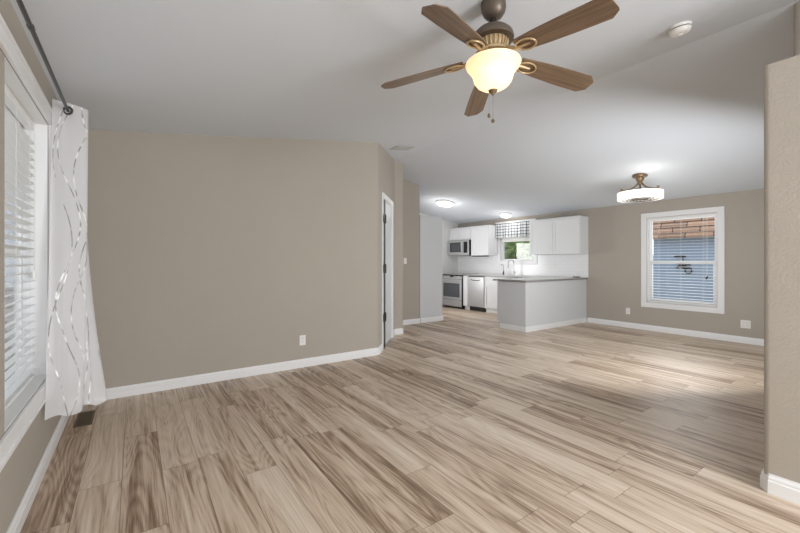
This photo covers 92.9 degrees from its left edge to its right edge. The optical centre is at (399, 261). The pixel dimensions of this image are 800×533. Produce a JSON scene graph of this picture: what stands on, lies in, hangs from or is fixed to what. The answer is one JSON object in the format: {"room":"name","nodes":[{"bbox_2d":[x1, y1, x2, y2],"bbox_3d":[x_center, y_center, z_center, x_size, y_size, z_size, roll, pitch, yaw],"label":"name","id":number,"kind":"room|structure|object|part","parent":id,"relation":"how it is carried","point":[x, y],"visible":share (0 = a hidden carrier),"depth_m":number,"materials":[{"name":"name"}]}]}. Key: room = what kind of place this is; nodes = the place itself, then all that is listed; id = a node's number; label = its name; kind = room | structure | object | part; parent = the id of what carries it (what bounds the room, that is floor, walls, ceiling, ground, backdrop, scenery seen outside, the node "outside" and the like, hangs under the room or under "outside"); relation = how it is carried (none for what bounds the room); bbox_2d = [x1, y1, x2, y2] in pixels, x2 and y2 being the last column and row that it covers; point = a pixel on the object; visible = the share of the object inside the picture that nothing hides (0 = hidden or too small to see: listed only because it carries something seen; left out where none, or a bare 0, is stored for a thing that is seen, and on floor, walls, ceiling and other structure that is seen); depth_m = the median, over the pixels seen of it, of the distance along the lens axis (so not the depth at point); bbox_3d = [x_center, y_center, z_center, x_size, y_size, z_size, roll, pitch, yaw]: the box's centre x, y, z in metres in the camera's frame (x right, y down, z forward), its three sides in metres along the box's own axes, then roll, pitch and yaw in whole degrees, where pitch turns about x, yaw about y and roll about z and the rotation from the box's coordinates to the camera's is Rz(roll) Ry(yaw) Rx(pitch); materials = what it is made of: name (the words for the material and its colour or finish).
{"room":"living room","nodes":[
{"label":"living room","id":0,"kind":"room"},
{"bbox_2d":[0,0,60,532],"bbox_3d":[-2.030,0.052,1.979,0.150,2.436,10.970,0,0,-35],"label":"wall","id":1,"kind":"structure","parent":0,"point":[16,475],"depth_m":1.70,"materials":[{"name":"beige paint"}]},
{"bbox_2d":[0,13,52,471],"bbox_3d":[-1.624,-0.072,1.424,0.173,1.801,2.575,0,0,-35],"label":"window","id":2,"kind":"structure","parent":1,"relation":"in","point":[17,430],"depth_m":2.33,"materials":[{"name":"white plastic"}]},
{"bbox_3d":[-2.083,-0.072,1.957,0.004,1.525,0.905,0,0,-35],"label":"glass","id":3,"kind":"part","parent":2,"relation":"part of","materials":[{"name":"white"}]},
{"bbox_3d":[-2.083,-0.072,1.957,0.032,1.613,0.993,0,0,-35],"label":"frame","id":4,"kind":"part","parent":2,"relation":"part of","materials":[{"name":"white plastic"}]},
{"bbox_2d":[5,84,36,409],"bbox_3d":[-2.035,-0.071,1.991,0.065,1.593,0.971,0,0,-35],"label":"window blind","id":5,"kind":"object","parent":2,"relation":"attached to","point":[17,142],"visible":0.87,"depth_m":2.10,"materials":[{"name":"white plastic"}]},
{"bbox_3d":[-2.226,-0.060,2.251,0.050,1.535,0.002,0,0,-35],"label":"ladder cord","id":6,"kind":"part","parent":5,"relation":"part of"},
{"bbox_3d":[-2.041,0.716,1.987,0.044,0.018,0.971,0,0,-35],"label":"rail","id":7,"kind":"part","parent":5,"relation":"part of","materials":[{"name":"white plastic"}]},
{"bbox_3d":[-2.252,-0.388,2.341,0.003,0.900,0.022,0,0,-35],"label":"pull cord","id":8,"kind":"part","parent":5,"relation":"part of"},
{"bbox_2d":[6,415,68,532],"bbox_3d":[-0.908,1.220,0.519,0.016,0.100,6.892,0,0,-35],"label":"baseboard","id":9,"kind":"structure","parent":1,"relation":"attached to","point":[22,511],"depth_m":2.08,"materials":[{"name":"white wood"}]},
{"bbox_2d":[16,0,69,111],"bbox_3d":[-1.523,-0.992,1.486,0.115,0.070,3.380,0,0,-35],"label":"curtain rod","id":10,"kind":"object","parent":1,"relation":"attached to","point":[30,26],"visible":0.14,"depth_m":1.75,"materials":[{"name":"grey metal"}]},
{"bbox_2d":[45,99,106,419],"bbox_3d":[-2.157,-0.048,2.577,0.283,2.000,0.635,0,0,-35],"label":"curtain","id":11,"kind":"object","parent":10,"relation":"hanging from","point":[74,371],"visible":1,"depth_m":2.44,"materials":[{"name":"white fabric"}]},
{"bbox_2d":[87,130,382,388],"bbox_3d":[-1.603,-0.190,4.469,3.401,2.920,0.344,0,0,-35],"label":"wall","id":12,"kind":"structure","parent":0,"point":[208,253],"depth_m":4.08,"materials":[{"name":"beige paint"}]},
{"bbox_2d":[106,344,382,399],"bbox_3d":[-1.562,1.220,4.389,3.341,0.100,0.199,0,0,-35],"label":"baseboard","id":13,"kind":"structure","parent":12,"relation":"attached to","point":[155,386],"depth_m":4.09,"materials":[{"name":"white wood"}]},
{"bbox_2d":[300,335,305,344],"bbox_3d":[-1.168,0.945,4.557,0.075,0.120,0.009,0,0,-35],"label":"wall outlet","id":14,"kind":"object","parent":12,"relation":"attached to","point":[302,337],"visible":1,"depth_m":4.56,"materials":[{"name":"white plastic"}]},
{"bbox_2d":[383,148,391,199],"bbox_3d":[-0.267,-1.324,5.906,0.150,0.807,0.800,0,0,8],"label":"wall","id":15,"kind":"structure","parent":0,"point":[387,159],"depth_m":5.89,"materials":[{"name":"beige paint"}]},
{"bbox_2d":[382,192,393,348],"bbox_3d":[-0.242,0.140,5.903,0.180,2.259,0.940,0,0,8],"label":"door","id":16,"kind":"structure","parent":15,"relation":"in","point":[387,203],"depth_m":5.92,"materials":[{"name":"white wood"}]},
{"bbox_2d":[392,158,402,328],"bbox_3d":[-0.153,-0.240,6.801,0.379,3.020,1.016,0,0,-7],"label":"wall","id":17,"kind":"structure","parent":0,"point":[397,168],"depth_m":6.63,"materials":[{"name":"beige paint"}]},
{"bbox_2d":[394,328,402,335],"bbox_3d":[-0.107,1.220,6.853,0.263,0.100,0.940,0,0,-14],"label":"baseboard","id":18,"kind":"structure","parent":17,"relation":"attached to","point":[399,330],"depth_m":6.61,"materials":[{"name":"white wood"}]},
{"bbox_2d":[10,0,799,223],"bbox_3d":[1.399,-1.465,4.374,8.456,0.771,10.970,0,0,-35],"label":"ceiling","id":19,"kind":"structure","parent":0,"point":[685,112],"depth_m":3.21,"materials":[{"name":"white paint"}]},
{"bbox_2d":[390,146,413,149],"bbox_3d":[0.030,-1.690,5.669,0.318,0.053,0.200,0,0,-35],"label":"ceiling vent","id":20,"kind":"object","parent":19,"relation":"in","point":[396,147],"visible":1,"depth_m":5.65,"materials":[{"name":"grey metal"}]},
{"bbox_2d":[436,200,453,206],"bbox_3d":[1.051,-1.351,8.882,0.418,0.132,0.419,0,0,-30],"label":"flush ceiling light","id":21,"kind":"object","parent":19,"relation":"attached to","point":[444,203],"visible":1,"depth_m":8.76,"materials":[{"name":"white glass"}]},
{"bbox_2d":[381,0,619,122],"bbox_3d":[0.555,-1.127,2.096,1.289,0.696,1.227,0,0,-35],"label":"ceiling fan","id":22,"kind":"object","parent":19,"relation":"hanging from","point":[492,68],"visible":1,"depth_m":2.05,"materials":[{"name":"brown wood"}]},
{"bbox_3d":[0.130,-1.109,2.276,0.503,0.082,0.137,0,0,19],"label":"blade","id":23,"kind":"part","parent":22,"relation":"part of","materials":[{"name":"brown wood"}]},
{"bbox_3d":[0.273,-1.109,1.808,0.137,0.082,0.503,0,0,37],"label":"blade","id":24,"kind":"part","parent":22,"relation":"part of","materials":[{"name":"brown wood"}]},
{"bbox_3d":[0.531,-1.109,2.557,0.137,0.082,0.503,0,0,1],"label":"blade","id":25,"kind":"part","parent":22,"relation":"part of","materials":[{"name":"brown wood"}]},
{"bbox_3d":[0.524,-1.041,2.140,0.306,0.154,0.306,0,0,-35],"label":"lamp shade","id":26,"kind":"part","parent":22,"relation":"part of","materials":[{"name":"beige glass"}]},
{"bbox_3d":[0.922,-1.109,2.262,0.503,0.082,0.137,0,0,-17],"label":"blade","id":27,"kind":"part","parent":22,"relation":"part of","materials":[{"name":"brown wood"}]},
{"bbox_3d":[0.762,-1.109,1.799,0.137,0.082,0.503,0,0,-35],"label":"blade","id":28,"kind":"part","parent":22,"relation":"part of","materials":[{"name":"brown wood"}]},
{"bbox_2d":[500,212,511,217],"bbox_3d":[2.572,-1.118,9.237,0.280,0.116,0.280,0,0,-30],"label":"flush ceiling light","id":29,"kind":"object","parent":19,"relation":"attached to","point":[504,214],"visible":1,"depth_m":9.15,"materials":[{"name":"white glass"}]},
{"bbox_2d":[500,214,510,217],"bbox_3d":[2.566,-1.094,9.233,0.258,0.056,0.258,11,-6,-34],"label":"diffuser","id":30,"kind":"object","parent":29,"relation":"attached to","point":[502,215],"depth_m":9.15,"materials":[{"name":"white plastic"}]},
{"bbox_2d":[617,173,663,202],"bbox_3d":[3.677,-1.140,5.825,0.604,0.404,0.604,0,0,-35],"label":"drum ceiling light","id":31,"kind":"object","parent":19,"relation":"attached to","point":[640,194],"visible":1,"depth_m":5.72,"materials":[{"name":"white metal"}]},
{"bbox_3d":[3.532,-1.146,5.835,0.280,0.165,0.036,0,0,6],"label":"arm","id":32,"kind":"part","parent":31,"relation":"part of","materials":[{"name":"brown metal"}]},
{"bbox_2d":[621,197,658,201],"bbox_3d":[3.677,-0.946,5.825,0.498,0.016,0.498,0,0,-35],"label":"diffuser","id":33,"kind":"object","parent":31,"relation":"attached to","point":[639,199],"depth_m":5.81,"materials":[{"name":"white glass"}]},
{"bbox_3d":[3.677,-1.003,5.825,0.604,0.118,0.604,0,0,-35],"label":"lamp shade","id":34,"kind":"part","parent":31,"relation":"part of","materials":[{"name":"white glass"}]},
{"bbox_3d":[3.736,-1.146,5.692,0.035,0.165,0.280,0,0,-26],"label":"arm","id":35,"kind":"part","parent":31,"relation":"part of","materials":[{"name":"brown metal"}]},
{"bbox_2d":[668,21,691,37],"bbox_3d":[2.004,-1.657,2.721,0.140,0.076,0.140,0,0,6],"label":"smoke detector","id":36,"kind":"object","parent":19,"relation":"attached to","point":[682,28],"visible":1,"depth_m":2.68,"materials":[{"name":"white plastic"}]},
{"bbox_3d":[2.005,-1.677,2.721,0.140,0.017,0.140,-10,6,-35],"label":"mounting plate","id":37,"kind":"part","parent":36,"relation":"part of","materials":[{"name":"white plastic"}]},
{"bbox_2d":[20,306,799,532],"bbox_3d":[1.399,1.300,4.374,8.456,0.060,10.970,0,0,-35],"label":"floor","id":38,"kind":"structure","parent":0,"point":[463,422],"depth_m":2.64,"materials":[{"name":"beige laminate"}]},
{"bbox_2d":[73,410,95,427],"bbox_3d":[-2.542,1.267,3.067,0.113,0.004,0.340,0,0,-35],"label":"floor vent","id":39,"kind":"object","parent":38,"relation":"in","point":[83,418],"visible":1,"depth_m":3.06,"materials":[{"name":"brown metal"}]},
{"bbox_2d":[442,273,476,308],"bbox_3d":[1.647,0.801,10.518,0.716,0.936,0.760,0,0,-35],"label":"range","id":40,"kind":"object","parent":38,"relation":"on","point":[452,283],"visible":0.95,"depth_m":10.31,"materials":[{"name":"silver metal"}]},
{"bbox_3d":[1.406,1.123,10.349,0.021,0.175,0.760,0,0,-35],"label":"storage drawer","id":41,"kind":"part","parent":40,"relation":"part of","materials":[{"name":"metal"}]},
{"bbox_3d":[1.403,0.752,10.347,0.029,0.545,0.760,0,0,-35],"label":"oven door","id":42,"kind":"part","parent":40,"relation":"part of","materials":[{"name":"metal"}]},
{"bbox_3d":[1.413,0.403,10.355,0.065,0.135,0.760,0,0,-35],"label":"control panel","id":43,"kind":"part","parent":40,"relation":"part of","materials":[{"name":"metal"}]},
{"bbox_2d":[463,276,469,309],"bbox_3d":[1.971,0.824,10.171,0.620,0.891,0.172,0,0,-35],"label":"base cabinet","id":44,"kind":"object","parent":38,"relation":"on","point":[465,278],"visible":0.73,"depth_m":9.99,"materials":[{"name":"white wood"}]},
{"bbox_3d":[1.725,0.775,9.999,0.019,0.780,0.160,0,0,-35],"label":"filler panel","id":45,"kind":"part","parent":44,"relation":"part of","materials":[{"name":"white wood"}]},
{"bbox_2d":[468,276,485,311],"bbox_3d":[2.154,0.825,9.844,0.596,0.889,0.565,0,0,-35],"label":"dishwasher","id":46,"kind":"object","parent":38,"relation":"on","point":[476,284],"visible":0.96,"depth_m":9.65,"materials":[{"name":"silver metal"}]},
{"bbox_3d":[2.152,1.214,9.843,0.400,0.109,0.545,0,0,-35],"label":"kick plate","id":47,"kind":"part","parent":46,"relation":"part of","materials":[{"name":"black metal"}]},
{"bbox_2d":[485,277,509,313],"bbox_3d":[2.803,0.824,8.981,0.620,0.891,1.586,0,0,-35],"label":"base cabinet","id":48,"kind":"object","parent":38,"relation":"on","point":[490,285],"visible":0.21,"depth_m":9.29,"materials":[{"name":"white wood"}]},
{"bbox_3d":[2.236,0.863,9.267,0.019,0.585,0.449,0,0,-35],"label":"door","id":49,"kind":"part","parent":48,"relation":"part of","materials":[{"name":"white wood"}]},
{"bbox_3d":[2.236,0.473,9.267,0.019,0.170,0.449,0,0,-35],"label":"drawer","id":50,"kind":"part","parent":48,"relation":"part of","materials":[{"name":"white wood"}]},
{"bbox_2d":[497,279,586,331],"bbox_3d":[2.891,0.824,7.629,2.039,0.891,0.661,0,0,-35],"label":"base cabinet","id":51,"kind":"object","parent":38,"relation":"on","point":[521,306],"visible":0.92,"depth_m":7.17,"materials":[{"name":"white wood"}]},
{"bbox_3d":[2.061,0.764,7.060,0.003,0.772,0.644,0,0,-35],"label":"panel","id":52,"kind":"part","parent":51,"relation":"part of","materials":[{"name":"grey wood"}]},
{"bbox_2d":[462,274,587,281],"bbox_3d":[2.206,0.355,8.582,2.055,0.033,3.041,0,0,-35],"label":"countertop","id":53,"kind":"structure","parent":51,"relation":"on","point":[513,278],"depth_m":7.69,"materials":[{"name":"grey stone"}]},
{"bbox_2d":[507,260,516,274],"bbox_3d":[2.721,0.146,9.259,0.228,0.384,0.122,0,0,4],"label":"faucet","id":54,"kind":"object","parent":53,"relation":"on","point":[514,272],"visible":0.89,"depth_m":9.26,"materials":[{"name":"silver metal"}]},
{"bbox_3d":[2.904,1.222,7.595,2.021,0.094,0.591,0,0,-35],"label":"skirting","id":55,"kind":"part","parent":51,"relation":"part of","materials":[{"name":"white wood"}]},
{"bbox_2d":[403,180,419,319],"bbox_3d":[-0.027,-0.226,7.592,0.990,2.992,0.120,0,0,-35],"label":"wall","id":56,"kind":"structure","parent":0,"point":[411,191],"depth_m":7.70,"materials":[{"name":"beige paint"}]},
{"bbox_2d":[403,318,419,324],"bbox_3d":[0.037,1.220,7.553,0.910,0.100,0.016,0,0,-35],"label":"baseboard","id":57,"kind":"structure","parent":56,"relation":"attached to","point":[409,321],"depth_m":7.68,"materials":[{"name":"white wood"}]},
{"bbox_2d":[420,215,441,317],"bbox_3d":[0.457,0.158,8.298,0.608,2.225,0.718,0,0,-35],"label":"wall partition","id":58,"kind":"structure","parent":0,"point":[430,226],"depth_m":7.99,"materials":[{"name":"grey paint"}]},
{"bbox_2d":[420,316,442,322],"bbox_3d":[0.482,1.220,8.280,0.621,0.100,0.695,0,0,-35],"label":"baseboard","id":59,"kind":"structure","parent":58,"relation":"attached to","point":[436,318],"depth_m":7.98,"materials":[{"name":"white wood"}]},
{"bbox_2d":[420,213,457,305],"bbox_3d":[-1.707,-0.240,8.822,8.216,3.020,0.120,0,0,-35],"label":"wall","id":60,"kind":"structure","parent":0,"point":[449,263],"depth_m":10.89,"materials":[{"name":"white paint"}]},
{"bbox_2d":[458,188,763,338],"bbox_3d":[4.829,0.086,6.769,0.150,2.368,10.970,0,0,-35],"label":"wall","id":61,"kind":"structure","parent":0,"point":[614,232],"depth_m":6.81,"materials":[{"name":"beige paint"}]},
{"bbox_2d":[449,227,470,240],"bbox_3d":[1.796,-0.763,10.668,0.357,0.346,0.855,0,0,-35],"label":"upper cabinet","id":62,"kind":"object","parent":61,"relation":"attached to","point":[464,233],"visible":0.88,"depth_m":10.54,"materials":[{"name":"white wood"}]},
{"bbox_3d":[1.542,-0.742,10.750,0.019,0.296,0.414,0,0,-35],"label":"door","id":63,"kind":"part","parent":62,"relation":"part of","materials":[{"name":"white wood"}]},
{"bbox_2d":[448,240,470,255],"bbox_3d":[1.756,-0.373,10.619,0.460,0.417,0.800,0,0,-35],"label":"microwave","id":64,"kind":"object","parent":62,"relation":"attached to","point":[458,247],"visible":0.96,"depth_m":10.50,"materials":[{"name":"silver metal"}]},
{"bbox_3d":[1.552,-0.389,10.610,0.024,0.387,0.580,0,0,-35],"label":"door frame","id":65,"kind":"part","parent":64,"relation":"part of","materials":[{"name":"metal"}]},
{"bbox_3d":[1.560,-0.389,10.603,0.012,0.227,0.400,0,0,-35],"label":"door glass","id":66,"kind":"part","parent":64,"relation":"part of","materials":[{"name":"black glass"}]},
{"bbox_3d":[1.781,-0.389,10.280,0.024,0.387,0.217,0,0,-35],"label":"control panel","id":67,"kind":"part","parent":64,"relation":"part of","materials":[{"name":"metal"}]},
{"bbox_3d":[1.784,-0.742,10.403,0.019,0.296,0.419,0,0,-35],"label":"door","id":68,"kind":"part","parent":62,"relation":"part of","materials":[{"name":"white wood"}]},
{"bbox_2d":[471,225,497,255],"bbox_3d":[2.223,-0.545,10.057,0.357,0.781,0.625,0,0,-35],"label":"upper cabinet","id":69,"kind":"object","parent":61,"relation":"attached to","point":[484,242],"visible":1,"depth_m":9.88,"materials":[{"name":"white wood"}]},
{"bbox_3d":[2.091,-0.524,9.965,0.019,0.731,0.609,0,0,-35],"label":"door","id":70,"kind":"part","parent":69,"relation":"part of","materials":[{"name":"white wood"}]},
{"bbox_2d":[498,238,536,263],"bbox_3d":[2.925,-0.455,9.434,0.120,1.050,1.180,0,0,-35],"label":"window","id":71,"kind":"structure","parent":61,"relation":"in","point":[503,260],"depth_m":9.67,"materials":[{"name":"white plastic"}]},
{"bbox_2d":[502,236,529,241],"bbox_3d":[2.915,-0.685,9.427,0.035,0.380,0.976,0,0,-35],"label":"pleated shade","id":72,"kind":"object","parent":71,"relation":"attached to","point":[520,238],"visible":0.17,"depth_m":9.45,"materials":[{"name":"white fabric"}]},
{"bbox_3d":[2.915,-0.511,9.427,0.035,0.032,0.976,0,0,-35],"label":"rail","id":73,"kind":"part","parent":72,"relation":"part of","materials":[{"name":"white plastic"}]},
{"bbox_2d":[495,218,537,237],"bbox_3d":[2.843,-0.801,9.368,0.087,0.401,1.205,0,0,-35],"label":"window valance","id":74,"kind":"object","parent":71,"relation":"attached to","point":[517,228],"visible":0.88,"depth_m":9.42,"materials":[{"name":"fabric"}]},
{"bbox_3d":[2.954,-0.455,9.454,0.050,0.868,0.998,0,0,-35],"label":"frame","id":75,"kind":"part","parent":71,"relation":"part of","materials":[{"name":"white plastic"}]},
{"bbox_2d":[458,254,587,277],"bbox_3d":[2.810,0.092,9.522,0.007,0.490,3.901,0,0,-35],"label":"tile backsplash","id":76,"kind":"structure","parent":61,"relation":"attached to","point":[566,265],"depth_m":8.92,"materials":[{"name":"white tile"}]},
{"bbox_2d":[529,215,587,254],"bbox_3d":[3.442,-0.545,8.311,0.357,0.781,1.194,0,0,-35],"label":"upper cabinet","id":77,"kind":"object","parent":61,"relation":"attached to","point":[560,235],"visible":1,"depth_m":8.10,"materials":[{"name":"white wood"}]},
{"bbox_3d":[3.138,-0.524,8.464,0.019,0.731,0.579,0,0,-35],"label":"door","id":78,"kind":"part","parent":77,"relation":"part of","materials":[{"name":"white wood"}]},
{"bbox_3d":[3.442,-0.929,8.311,0.357,0.015,1.194,0,0,-35],"label":"moulding","id":79,"kind":"part","parent":77,"relation":"part of","materials":[{"name":"white wood"}]},
{"bbox_3d":[3.476,-0.524,7.981,0.019,0.731,0.589,0,0,-35],"label":"door","id":80,"kind":"part","parent":77,"relation":"part of","materials":[{"name":"white wood"}]},
{"bbox_2d":[587,317,763,345],"bbox_3d":[4.963,1.220,6.431,0.016,0.100,3.662,0,0,-35],"label":"baseboard","id":81,"kind":"structure","parent":61,"relation":"attached to","point":[747,340],"depth_m":6.55,"materials":[{"name":"white wood"}]},
{"bbox_2d":[641,206,724,313],"bbox_3d":[4.892,-0.021,6.619,0.118,1.731,1.223,0,0,-35],"label":"window","id":82,"kind":"structure","parent":61,"relation":"in","point":[646,232],"depth_m":6.54,"materials":[{"name":"white plastic"}]},
{"bbox_2d":[648,213,716,306],"bbox_3d":[4.872,-0.022,6.603,0.065,1.525,1.016,0,0,-35],"label":"window blind","id":83,"kind":"object","parent":82,"relation":"attached to","point":[712,214],"visible":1,"depth_m":6.56,"materials":[{"name":"plastic"}]},
{"bbox_3d":[4.878,0.731,6.607,0.044,0.018,1.016,0,0,-35],"label":"rail","id":84,"kind":"part","parent":83,"relation":"part of","materials":[{"name":"white plastic"}]},
{"bbox_3d":[5.071,-0.252,6.278,0.003,1.007,0.022,0,0,-35],"label":"pull cord","id":85,"kind":"part","parent":83,"relation":"part of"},
{"bbox_3d":[4.916,-0.021,6.636,0.050,1.549,1.041,0,0,-35],"label":"frame","id":86,"kind":"part","parent":82,"relation":"part of","materials":[{"name":"white plastic"}]},
{"bbox_3d":[4.912,0.352,6.633,0.026,0.724,0.963,0,0,-35],"label":"sash","id":87,"kind":"part","parent":82,"relation":"part of","materials":[{"name":"white plastic"}]},
{"bbox_3d":[4.933,-0.361,6.647,0.020,0.792,0.963,0,0,-35],"label":"sash","id":88,"kind":"part","parent":82,"relation":"part of","materials":[{"name":"white plastic"}]},
{"bbox_2d":[741,320,750,328],"bbox_3d":[5.350,0.973,5.883,0.009,0.125,0.120,0,0,-35],"label":"wall outlet","id":89,"kind":"object","parent":61,"relation":"attached to","point":[744,323],"visible":1,"depth_m":5.87,"materials":[{"name":"white plastic"}]},
{"bbox_2d":[764,55,799,482],"bbox_3d":[3.247,0.092,1.046,0.798,2.355,3.157,0,0,-35],"label":"wall","id":90,"kind":"structure","parent":0,"point":[781,78],"depth_m":2.05,"materials":[{"name":"beige paint"}]},
{"bbox_2d":[760,468,799,504],"bbox_3d":[3.188,1.217,1.064,0.755,0.105,3.094,0,0,-35],"label":"baseboard","id":91,"kind":"structure","parent":90,"relation":"attached to","point":[789,490],"depth_m":2.04,"materials":[{"name":"white wood"}]},
{"bbox_2d":[793,1,799,56],"bbox_3d":[5.252,-0.239,2.454,4.098,3.019,3.169,0,0,-35],"label":"wall","id":92,"kind":"structure","parent":0,"point":[796,7],"depth_m":2.56,"materials":[{"name":"beige paint"}]},
{"label":"outside","id":93,"kind":"structure","parent":0,"visible":0},
{"bbox_3d":[-0.390,1.970,18.024,100.000,0.100,90.000,0,0,-35],"label":"ground","id":94,"kind":"structure","parent":93,"visible":0},
{"bbox_2d":[505,237,533,258],"bbox_3d":[3.521,0.292,12.951,2.931,3.268,3.009,0,0,-35],"label":"bushy tree","id":95,"kind":"object","parent":94,"relation":"on","point":[522,252],"visible":0.12,"depth_m":12.05,"materials":[{"name":"green plant"}]},
{"bbox_2d":[653,255,653,297],"bbox_3d":[4.593,0.845,19.796,0.200,2.150,16.800,0,0,-35],"label":"wall","id":96,"kind":"structure","parent":94,"relation":"on","point":[653,255],"depth_m":13.40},
{"bbox_2d":[653,217,714,301],"bbox_3d":[12.474,-0.295,7.900,5.300,4.430,11.270,0,0,-35],"label":"neighbor house","id":97,"kind":"structure","parent":94,"relation":"on","point":[698,275],"depth_m":10.39,"materials":[{"name":"blue paint"}]},
{"bbox_2d":[674,256,692,273],"bbox_3d":[7.789,0.082,10.451,0.150,0.524,0.427,0,0,-35],"label":"wall ornament","id":98,"kind":"object","parent":97,"relation":"attached to","point":[683,266],"visible":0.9,"depth_m":10.40,"materials":[{"name":"metal"}]}
]}

